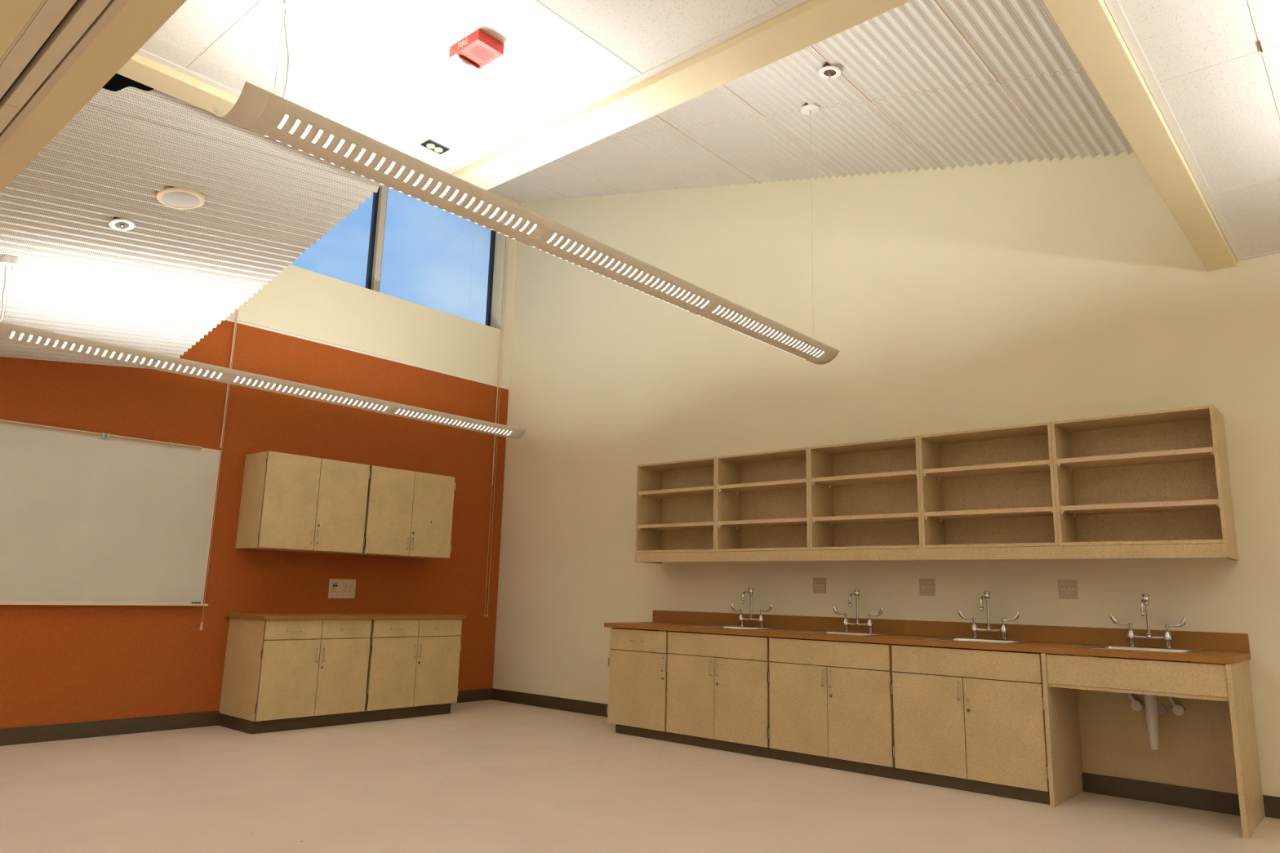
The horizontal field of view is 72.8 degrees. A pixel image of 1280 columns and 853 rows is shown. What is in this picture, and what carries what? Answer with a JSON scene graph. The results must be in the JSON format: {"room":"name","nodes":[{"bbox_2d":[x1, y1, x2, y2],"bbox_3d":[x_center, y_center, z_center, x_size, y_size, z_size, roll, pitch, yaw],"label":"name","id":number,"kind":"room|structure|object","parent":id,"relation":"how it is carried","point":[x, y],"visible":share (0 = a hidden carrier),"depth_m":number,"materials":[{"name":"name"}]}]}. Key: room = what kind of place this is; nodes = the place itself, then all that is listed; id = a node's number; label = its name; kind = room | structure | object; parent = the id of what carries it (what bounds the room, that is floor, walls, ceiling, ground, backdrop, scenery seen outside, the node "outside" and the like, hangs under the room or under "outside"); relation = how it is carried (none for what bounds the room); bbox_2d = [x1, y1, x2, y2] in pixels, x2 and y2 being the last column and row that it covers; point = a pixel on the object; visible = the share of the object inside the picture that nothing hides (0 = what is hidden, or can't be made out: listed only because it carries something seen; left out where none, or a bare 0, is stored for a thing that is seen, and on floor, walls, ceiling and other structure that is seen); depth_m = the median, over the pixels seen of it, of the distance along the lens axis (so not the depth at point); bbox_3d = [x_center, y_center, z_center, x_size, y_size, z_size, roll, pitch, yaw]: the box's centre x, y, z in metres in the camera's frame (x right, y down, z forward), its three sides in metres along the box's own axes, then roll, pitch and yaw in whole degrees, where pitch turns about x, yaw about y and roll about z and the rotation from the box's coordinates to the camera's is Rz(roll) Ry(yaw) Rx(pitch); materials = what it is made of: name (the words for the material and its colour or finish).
{"room":"science classroom","nodes":[
{"label":"science classroom","id":0,"kind":"room"},
{"bbox_2d":[0,72,384,368],"bbox_3d":[-3.265,-1.319,5.222,4.000,1.501,2.402,-8,-14,41],"label":"ceiling","id":1,"kind":"structure","parent":0,"point":[159,286],"depth_m":5.27,"materials":[{"name":"white metal"}]},
{"bbox_2d":[108,216,135,231],"bbox_3d":[-3.067,-1.212,5.140,0.132,0.111,0.135,0,-11,9],"label":"sprinkler","id":2,"kind":"object","parent":1,"relation":"attached to","point":[117,224],"visible":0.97,"depth_m":5.13,"materials":[{"name":"white metal"}]},
{"bbox_2d":[115,222,128,228],"bbox_3d":[-3.067,-1.197,5.138,0.073,0.012,0.073,-23,-17,37],"label":"sprinkler head","id":3,"kind":"object","parent":2,"relation":"on","point":[117,224],"depth_m":5.13},
{"bbox_2d":[156,186,204,208],"bbox_3d":[-2.658,-1.340,5.029,0.249,0.094,0.252,2,-11,-3],"label":"ceiling speaker","id":4,"kind":"object","parent":1,"relation":"attached to","point":[174,197],"visible":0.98,"depth_m":5.00,"materials":[{"name":"grey plastic"}]},
{"bbox_2d":[162,191,199,207],"bbox_3d":[-2.657,-1.312,5.023,0.196,0.008,0.196,-17,-15,39],"label":"grille","id":5,"kind":"object","parent":4,"relation":"attached to","point":[184,199],"depth_m":5.01,"materials":[{"name":"white metal"}]},
{"bbox_2d":[0,188,518,728],"bbox_3d":[-5.401,-0.938,5.998,0.336,6.200,11.650,-8,-14,41],"label":"wall","id":6,"kind":"structure","parent":0,"point":[60,664],"depth_m":7.98,"materials":[{"name":"orange paint"}]},
{"bbox_2d":[0,0,186,192],"bbox_3d":[0.155,-1.755,0.930,14.780,0.654,0.488,-8,-14,41],"label":"beam","id":7,"kind":"structure","parent":6,"relation":"attached to","point":[55,55],"depth_m":2.67,"materials":[{"name":"paint"}]},
{"bbox_2d":[0,419,221,605],"bbox_3d":[-4.429,0.665,6.551,0.070,1.336,2.408,-8,-14,41],"label":"whiteboard","id":8,"kind":"object","parent":6,"relation":"attached to","point":[87,518],"visible":1,"depth_m":6.81,"materials":[{"name":"plastic"}]},
{"bbox_2d":[0,602,208,605],"bbox_3d":[-4.445,1.312,6.426,0.070,0.018,2.408,-8,-14,41],"label":"marker tray","id":9,"kind":"object","parent":8,"relation":"on","point":[1,603],"depth_m":6.77,"materials":[{"name":"metal"}]},
{"bbox_2d":[199,307,239,630],"bbox_3d":[-3.177,-0.503,8.223,0.054,4.726,1.570,-8,-14,41],"label":"blind cord","id":10,"kind":"object","parent":6,"relation":"attached to","point":[237,312],"visible":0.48,"depth_m":7.61,"materials":[{"name":"white plastic"}]},
{"bbox_2d":[0,688,493,746],"bbox_3d":[-5.395,2.017,5.257,0.010,0.118,11.500,-8,-14,41],"label":"baseboard","id":11,"kind":"structure","parent":6,"relation":"attached to","point":[45,733],"depth_m":6.74,"materials":[{"name":"brown rubber"}]},
{"bbox_2d":[235,450,370,554],"bbox_3d":[-3.024,0.712,7.866,0.464,0.825,0.999,-8,-14,41],"label":"upper cabinet","id":12,"kind":"object","parent":6,"relation":"attached to","point":[290,502],"visible":1,"depth_m":7.64,"materials":[{"name":"beige laminate"}]},
{"bbox_2d":[328,578,355,598],"bbox_3d":[-2.845,1.547,8.284,0.011,0.178,0.280,-8,-14,41],"label":"outlet","id":13,"kind":"object","parent":6,"relation":"attached to","point":[338,588],"visible":1,"depth_m":8.28,"materials":[{"name":"beige plastic"}]},
{"bbox_2d":[364,186,379,288],"bbox_3d":[-3.371,-2.178,8.741,0.050,1.430,1.568,-8,-14,41],"label":"window","id":14,"kind":"structure","parent":6,"relation":"in","point":[375,196],"depth_m":9.28,"materials":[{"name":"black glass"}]},
{"bbox_2d":[347,465,455,558],"bbox_3d":[-2.376,0.868,8.591,0.464,0.825,0.991,-8,-14,41],"label":"upper cabinet","id":15,"kind":"object","parent":6,"relation":"attached to","point":[409,513],"visible":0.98,"depth_m":8.44,"materials":[{"name":"beige laminate"}]},
{"bbox_2d":[370,186,502,328],"bbox_3d":[-2.277,-1.933,9.871,0.195,1.430,1.612,-8,-14,41],"label":"window","id":16,"kind":"structure","parent":6,"relation":"in","point":[383,193],"depth_m":9.37,"materials":[{"name":"black metal"}]},
{"bbox_2d":[484,235,508,616],"bbox_3d":[-2.122,-0.300,9.410,0.054,4.623,1.550,-8,-14,41],"label":"blind cord","id":17,"kind":"object","parent":6,"relation":"attached to","point":[505,236],"visible":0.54,"depth_m":9.98,"materials":[{"name":"white plastic"}]},
{"bbox_2d":[0,699,1279,852],"bbox_3d":[0.074,1.362,0.606,15.150,0.100,11.650,-8,-14,41],"label":"floor","id":18,"kind":"structure","parent":0,"point":[491,775],"depth_m":4.96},
{"bbox_2d":[217,617,372,734],"bbox_3d":[-2.962,2.120,7.522,0.700,0.890,0.989,-8,-14,41],"label":"base cabinet","id":19,"kind":"object","parent":18,"relation":"on","point":[278,675],"visible":0.99,"depth_m":7.25,"materials":[{"name":"beige laminate"}]},
{"bbox_2d":[226,613,465,620],"bbox_3d":[-2.631,1.742,7.972,0.698,0.034,2.017,-8,-14,41],"label":"countertop","id":20,"kind":"structure","parent":19,"relation":"on","point":[263,616],"depth_m":7.64,"materials":[{"name":"brown laminate"}]},
{"bbox_2d":[360,618,462,722],"bbox_3d":[-2.313,2.275,8.247,0.700,0.890,1.002,-8,-14,41],"label":"base cabinet","id":21,"kind":"object","parent":18,"relation":"on","point":[413,671],"visible":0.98,"depth_m":8.02,"materials":[{"name":"beige laminate"}]},
{"bbox_2d":[606,627,668,741],"bbox_3d":[0.172,2.213,7.566,0.655,0.872,0.685,-8,-14,41],"label":"base cabinet","id":22,"kind":"object","parent":18,"relation":"on","point":[637,706],"visible":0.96,"depth_m":7.32,"materials":[{"name":"beige laminate"}]},
{"bbox_2d":[665,631,773,758],"bbox_3d":[0.789,2.125,7.033,0.987,0.872,0.685,-8,-14,41],"label":"base cabinet","id":23,"kind":"object","parent":18,"relation":"on","point":[718,686],"visible":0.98,"depth_m":6.78,"materials":[{"name":"beige laminate"}]},
{"bbox_2d":[768,636,895,779],"bbox_3d":[1.532,2.019,6.391,0.980,0.872,0.685,-8,-14,41],"label":"base cabinet","id":24,"kind":"object","parent":18,"relation":"on","point":[831,703],"visible":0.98,"depth_m":6.13,"materials":[{"name":"beige laminate"}]},
{"bbox_2d":[891,644,1049,804],"bbox_3d":[2.270,1.913,5.753,0.979,0.872,0.685,-8,-14,41],"label":"base cabinet","id":25,"kind":"object","parent":18,"relation":"on","point":[973,721],"visible":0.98,"depth_m":5.50,"materials":[{"name":"beige laminate"}]},
{"bbox_2d":[1040,653,1265,839],"bbox_3d":[3.011,1.809,5.128,0.969,0.875,0.663,-8,-14,41],"label":"sink cabinet","id":26,"kind":"object","parent":18,"relation":"on","point":[1206,758],"visible":0.94,"depth_m":5.20,"materials":[{"name":"beige laminate"}]},
{"bbox_2d":[604,609,1250,664],"bbox_3d":[1.653,1.502,6.414,4.639,0.148,0.677,-8,-14,41],"label":"countertop","id":27,"kind":"structure","parent":26,"relation":"on","point":[1229,648],"depth_m":5.98,"materials":[{"name":"brown laminate"}]},
{"bbox_2d":[692,626,782,637],"bbox_3d":[0.799,1.737,7.121,0.560,0.172,0.540,-8,-14,41],"label":"sink","id":28,"kind":"object","parent":27,"relation":"in","point":[744,628],"visible":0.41,"depth_m":7.16,"materials":[{"name":"silver metal"}]},
{"bbox_2d":[730,587,772,627],"bbox_3d":[0.904,1.516,7.279,0.423,0.325,0.165,-8,-14,41],"label":"faucet","id":29,"kind":"object","parent":27,"relation":"on","point":[741,619],"visible":1,"depth_m":7.30,"materials":[{"name":"silver metal"}]},
{"bbox_2d":[795,631,895,644],"bbox_3d":[1.536,1.631,6.484,0.560,0.172,0.540,-8,-14,41],"label":"sink","id":30,"kind":"object","parent":27,"relation":"in","point":[832,633],"visible":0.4,"depth_m":6.52,"materials":[{"name":"silver metal"}]},
{"bbox_2d":[832,589,883,633],"bbox_3d":[1.641,1.411,6.642,0.423,0.325,0.165,-8,-14,41],"label":"faucet","id":31,"kind":"object","parent":27,"relation":"on","point":[869,624],"visible":1,"depth_m":6.67,"materials":[{"name":"silver metal"}]},
{"bbox_2d":[923,637,1034,652],"bbox_3d":[2.283,1.525,5.838,0.560,0.172,0.540,-8,-14,41],"label":"sink","id":32,"kind":"object","parent":27,"relation":"in","point":[953,639],"visible":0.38,"depth_m":5.87,"materials":[{"name":"silver metal"}]},
{"bbox_2d":[958,591,1019,639],"bbox_3d":[2.388,1.305,5.996,0.423,0.325,0.165,-8,-14,41],"label":"faucet","id":33,"kind":"object","parent":27,"relation":"on","point":[974,628],"visible":1,"depth_m":6.02,"materials":[{"name":"silver metal"}]},
{"bbox_2d":[1080,644,1204,662],"bbox_3d":[3.020,1.419,5.201,0.560,0.172,0.540,-8,-14,41],"label":"sink","id":34,"kind":"object","parent":27,"relation":"in","point":[1102,646],"visible":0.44,"depth_m":5.24,"materials":[{"name":"silver metal"}]},
{"bbox_2d":[1143,694,1166,750],"bbox_3d":[3.135,1.745,5.290,0.203,0.408,0.081,11,-15,-42],"label":"drain pipe","id":35,"kind":"object","parent":34,"relation":"attached to","point":[1153,709],"visible":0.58,"depth_m":5.21,"materials":[{"name":"white plastic"}]},
{"bbox_2d":[1110,594,1186,648],"bbox_3d":[3.126,1.199,5.359,0.423,0.325,0.165,-8,-14,41],"label":"faucet","id":36,"kind":"object","parent":27,"relation":"on","point":[1167,637],"visible":1,"depth_m":5.38,"materials":[{"name":"silver metal"}]},
{"bbox_2d":[1126,693,1142,711],"bbox_3d":[3.094,1.625,5.447,0.096,0.303,0.065,-8,-14,41],"label":"supply pipe","id":37,"kind":"object","parent":26,"relation":"attached to","point":[1136,704],"visible":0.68,"depth_m":5.40,"materials":[{"name":"white plastic"}]},
{"bbox_2d":[1167,696,1184,715],"bbox_3d":[3.261,1.605,5.301,0.096,0.303,0.065,-8,-14,41],"label":"supply pipe","id":38,"kind":"object","parent":26,"relation":"attached to","point":[1177,708],"visible":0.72,"depth_m":5.25,"materials":[{"name":"white plastic"}]},
{"bbox_2d":[136,0,1279,261],"bbox_3d":[0.238,-2.033,1.087,14.800,0.086,11.500,-8,-14,41],"label":"ceiling","id":39,"kind":"structure","parent":0,"point":[384,71],"depth_m":3.62,"materials":[{"name":"tile"}]},
{"bbox_2d":[116,53,238,113],"bbox_3d":[-1.754,-1.574,4.149,0.164,0.320,2.130,-8,-14,41],"label":"beam","id":40,"kind":"structure","parent":39,"relation":"attached to","point":[140,68],"depth_m":3.79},
{"bbox_2d":[420,139,449,154],"bbox_3d":[-1.024,-1.394,4.335,0.074,0.016,0.120,-8,-14,41],"label":"recessed light","id":41,"kind":"object","parent":39,"relation":"in","point":[434,146],"visible":1,"depth_m":4.33,"materials":[{"name":"black plastic"}]},
{"bbox_2d":[448,28,503,71],"bbox_3d":[-0.663,-1.513,3.516,0.192,0.068,0.129,-8,-14,41],"label":"fire alarm","id":42,"kind":"object","parent":39,"relation":"attached to","point":[479,48],"visible":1,"depth_m":3.49,"materials":[{"name":"red plastic"}]},
{"bbox_2d":[470,44,494,61],"bbox_3d":[-0.637,-1.504,3.491,0.070,0.001,0.084,-8,-14,41],"label":"grille","id":43,"kind":"object","parent":42,"relation":"attached to","point":[478,52],"depth_m":3.49,"materials":[{"name":"red plastic"}]},
{"bbox_2d":[450,0,911,190],"bbox_3d":[0.128,-1.599,3.785,3.146,0.320,0.195,-8,-14,41],"label":"beam","id":44,"kind":"structure","parent":39,"relation":"attached to","point":[811,22],"depth_m":3.68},
{"bbox_2d":[490,0,1133,202],"bbox_3d":[-0.122,-2.064,6.701,7.034,2.957,3.720,-8,-14,41],"label":"ceiling","id":45,"kind":"structure","parent":0,"point":[924,84],"depth_m":6.14,"materials":[{"name":"white metal"}]},
{"bbox_2d":[0,177,526,439],"bbox_3d":[-2.504,-1.627,6.923,0.263,2.885,4.184,-8,-14,41],"label":"pendant light","id":46,"kind":"object","parent":45,"relation":"hanging from","point":[11,332],"visible":0.99,"depth_m":6.09,"materials":[{"name":"beige metal"}]},
{"bbox_2d":[9,331,222,378],"bbox_3d":[-3.354,-0.454,5.639,0.066,0.037,1.244,-8,-14,41],"label":"diffuser","id":47,"kind":"object","parent":46,"relation":"attached to","point":[42,339],"depth_m":5.59,"materials":[{"name":"white metal"}]},
{"bbox_2d":[233,376,387,410],"bbox_3d":[-2.475,-0.244,6.621,0.066,0.037,1.234,-8,-14,41],"label":"diffuser","id":48,"kind":"object","parent":46,"relation":"attached to","point":[265,383],"depth_m":6.58,"materials":[{"name":"white metal"}]},
{"bbox_2d":[395,408,511,435],"bbox_3d":[-1.605,-0.035,7.594,0.066,0.037,1.219,-8,-14,41],"label":"diffuser","id":49,"kind":"object","parent":46,"relation":"attached to","point":[425,415],"depth_m":7.57,"materials":[{"name":"white metal"}]},
{"bbox_2d":[213,0,839,364],"bbox_3d":[-0.057,-1.721,4.732,0.263,1.960,4.135,-8,-14,41],"label":"pendant light","id":50,"kind":"object","parent":45,"relation":"hanging from","point":[259,110],"visible":1,"depth_m":3.78,"materials":[{"name":"beige metal"}]},
{"bbox_2d":[277,114,536,234],"bbox_3d":[-0.889,-1.001,3.544,0.066,0.037,1.210,-8,-14,41],"label":"diffuser","id":51,"kind":"object","parent":50,"relation":"attached to","point":[307,130],"depth_m":3.47,"materials":[{"name":"white metal"}]},
{"bbox_2d":[546,233,708,307],"bbox_3d":[-0.024,-0.794,4.511,0.066,0.037,1.214,-8,-14,41],"label":"diffuser","id":52,"kind":"object","parent":50,"relation":"attached to","point":[575,246],"depth_m":4.45,"materials":[{"name":"white metal"}]},
{"bbox_2d":[712,305,823,357],"bbox_3d":[0.833,-0.588,5.468,0.066,0.037,1.216,-8,-14,41],"label":"diffuser","id":53,"kind":"object","parent":50,"relation":"attached to","point":[736,316],"depth_m":5.42,"materials":[{"name":"white metal"}]},
{"bbox_2d":[818,62,841,78],"bbox_3d":[1.245,-2.335,5.688,0.147,0.106,0.147,-6,-13,34],"label":"sprinkler","id":54,"kind":"object","parent":45,"relation":"attached to","point":[828,71],"visible":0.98,"depth_m":5.67,"materials":[{"name":"white metal"}]},
{"bbox_2d":[492,151,1279,797],"bbox_3d":[4.066,-0.841,5.321,14.800,6.200,0.150,-8,-14,41],"label":"wall","id":55,"kind":"structure","parent":0,"point":[957,299],"depth_m":7.07,"materials":[{"name":"beige paint"}]},
{"bbox_2d":[635,456,715,553],"bbox_3d":[0.426,0.741,7.888,0.912,0.819,0.364,-8,-14,41],"label":"wall shelf","id":56,"kind":"object","parent":55,"relation":"attached to","point":[676,500],"visible":0.81,"depth_m":8.07,"materials":[{"name":"beige laminate"}]},
{"bbox_2d":[634,550,821,564],"bbox_3d":[0.795,1.130,7.474,1.924,0.082,0.364,-8,-14,41],"label":"fascia board","id":57,"kind":"object","parent":55,"relation":"attached to","point":[798,555],"visible":1,"depth_m":7.27,"materials":[{"name":"beige laminate"}]},
{"bbox_2d":[715,447,809,551],"bbox_3d":[1.113,0.643,7.294,0.912,0.819,0.364,-8,-14,41],"label":"wall shelf","id":58,"kind":"object","parent":55,"relation":"attached to","point":[762,498],"visible":0.74,"depth_m":7.45,"materials":[{"name":"beige laminate"}]},
{"bbox_2d":[813,577,826,593],"bbox_3d":[1.464,1.299,7.081,0.120,0.124,0.009,-8,-14,41],"label":"wall outlet","id":59,"kind":"object","parent":55,"relation":"attached to","point":[819,584],"visible":1,"depth_m":7.08,"materials":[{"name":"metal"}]},
{"bbox_2d":[814,581,818,590],"bbox_3d":[1.445,1.301,7.096,0.033,0.068,0.004,-8,-14,41],"label":"receptacle","id":60,"kind":"object","parent":59,"relation":"attached to","point":[816,583],"depth_m":7.09,"materials":[{"name":"beige plastic"}]},
{"bbox_2d":[820,581,823,590],"bbox_3d":[1.481,1.296,7.064,0.033,0.068,0.004,-8,-14,41],"label":"receptacle","id":61,"kind":"object","parent":59,"relation":"attached to","point":[821,582],"depth_m":7.06,"materials":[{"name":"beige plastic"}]},
{"bbox_2d":[808,435,922,550],"bbox_3d":[1.800,0.545,6.700,0.912,0.819,0.364,-8,-14,41],"label":"wall shelf","id":62,"kind":"object","parent":55,"relation":"attached to","point":[866,495],"visible":0.72,"depth_m":6.84,"materials":[{"name":"beige laminate"}]},
{"bbox_2d":[492,688,1279,818],"bbox_3d":[3.950,2.131,4.678,14.778,0.118,0.010,-8,-14,41],"label":"baseboard","id":63,"kind":"structure","parent":55,"relation":"attached to","point":[1271,804],"depth_m":8.73,"materials":[{"name":"brown rubber"}]},
{"bbox_2d":[919,578,935,595],"bbox_3d":[2.147,1.201,6.491,0.120,0.124,0.009,-8,-14,41],"label":"wall outlet","id":64,"kind":"object","parent":55,"relation":"attached to","point":[926,586],"visible":1,"depth_m":6.49,"materials":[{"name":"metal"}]},
{"bbox_2d":[921,582,926,591],"bbox_3d":[2.128,1.204,6.505,0.033,0.068,0.004,-8,-14,41],"label":"receptacle","id":65,"kind":"object","parent":64,"relation":"attached to","point":[923,584],"depth_m":6.50,"materials":[{"name":"beige plastic"}]},
{"bbox_2d":[927,582,932,591],"bbox_3d":[2.164,1.198,6.474,0.033,0.068,0.004,-8,-14,41],"label":"receptacle","id":66,"kind":"object","parent":64,"relation":"attached to","point":[929,584],"depth_m":6.47,"materials":[{"name":"beige plastic"}]},
{"bbox_2d":[918,422,1058,548],"bbox_3d":[2.487,0.447,6.106,0.912,0.819,0.364,-8,-14,41],"label":"wall shelf","id":67,"kind":"object","parent":55,"relation":"attached to","point":[992,487],"visible":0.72,"depth_m":6.22,"materials":[{"name":"beige laminate"}]},
{"bbox_2d":[821,543,1238,560],"bbox_3d":[2.514,0.884,5.989,2.642,0.082,0.364,-8,-14,41],"label":"fascia board","id":68,"kind":"object","parent":55,"relation":"attached to","point":[1228,551],"visible":1,"depth_m":5.65,"materials":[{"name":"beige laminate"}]},
{"bbox_2d":[1057,580,1078,599],"bbox_3d":[2.885,1.099,5.853,0.120,0.124,0.009,-8,-14,41],"label":"wall outlet","id":69,"kind":"object","parent":55,"relation":"attached to","point":[1068,589],"visible":1,"depth_m":5.85,"materials":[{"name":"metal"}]},
{"bbox_2d":[1061,584,1066,594],"bbox_3d":[2.866,1.101,5.867,0.033,0.068,0.004,-8,-14,41],"label":"receptacle","id":70,"kind":"object","parent":69,"relation":"attached to","point":[1064,587],"depth_m":5.87,"materials":[{"name":"beige plastic"}]},
{"bbox_2d":[1068,584,1074,595],"bbox_3d":[2.902,1.096,5.836,0.033,0.068,0.004,-8,-14,41],"label":"receptacle","id":71,"kind":"object","parent":69,"relation":"attached to","point":[1071,587],"depth_m":5.84,"materials":[{"name":"beige plastic"}]},
{"bbox_2d":[1041,0,1236,271],"bbox_3d":[2.524,-1.454,4.237,0.160,0.320,3.669,-8,-14,41],"label":"beam","id":72,"kind":"structure","parent":55,"relation":"attached to","point":[1089,28],"depth_m":3.84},
{"bbox_2d":[1050,404,1236,546],"bbox_3d":[3.175,0.349,5.512,0.912,0.819,0.364,-8,-14,41],"label":"wall shelf","id":73,"kind":"object","parent":55,"relation":"attached to","point":[1157,477],"visible":0.95,"depth_m":5.58,"materials":[{"name":"beige laminate"}]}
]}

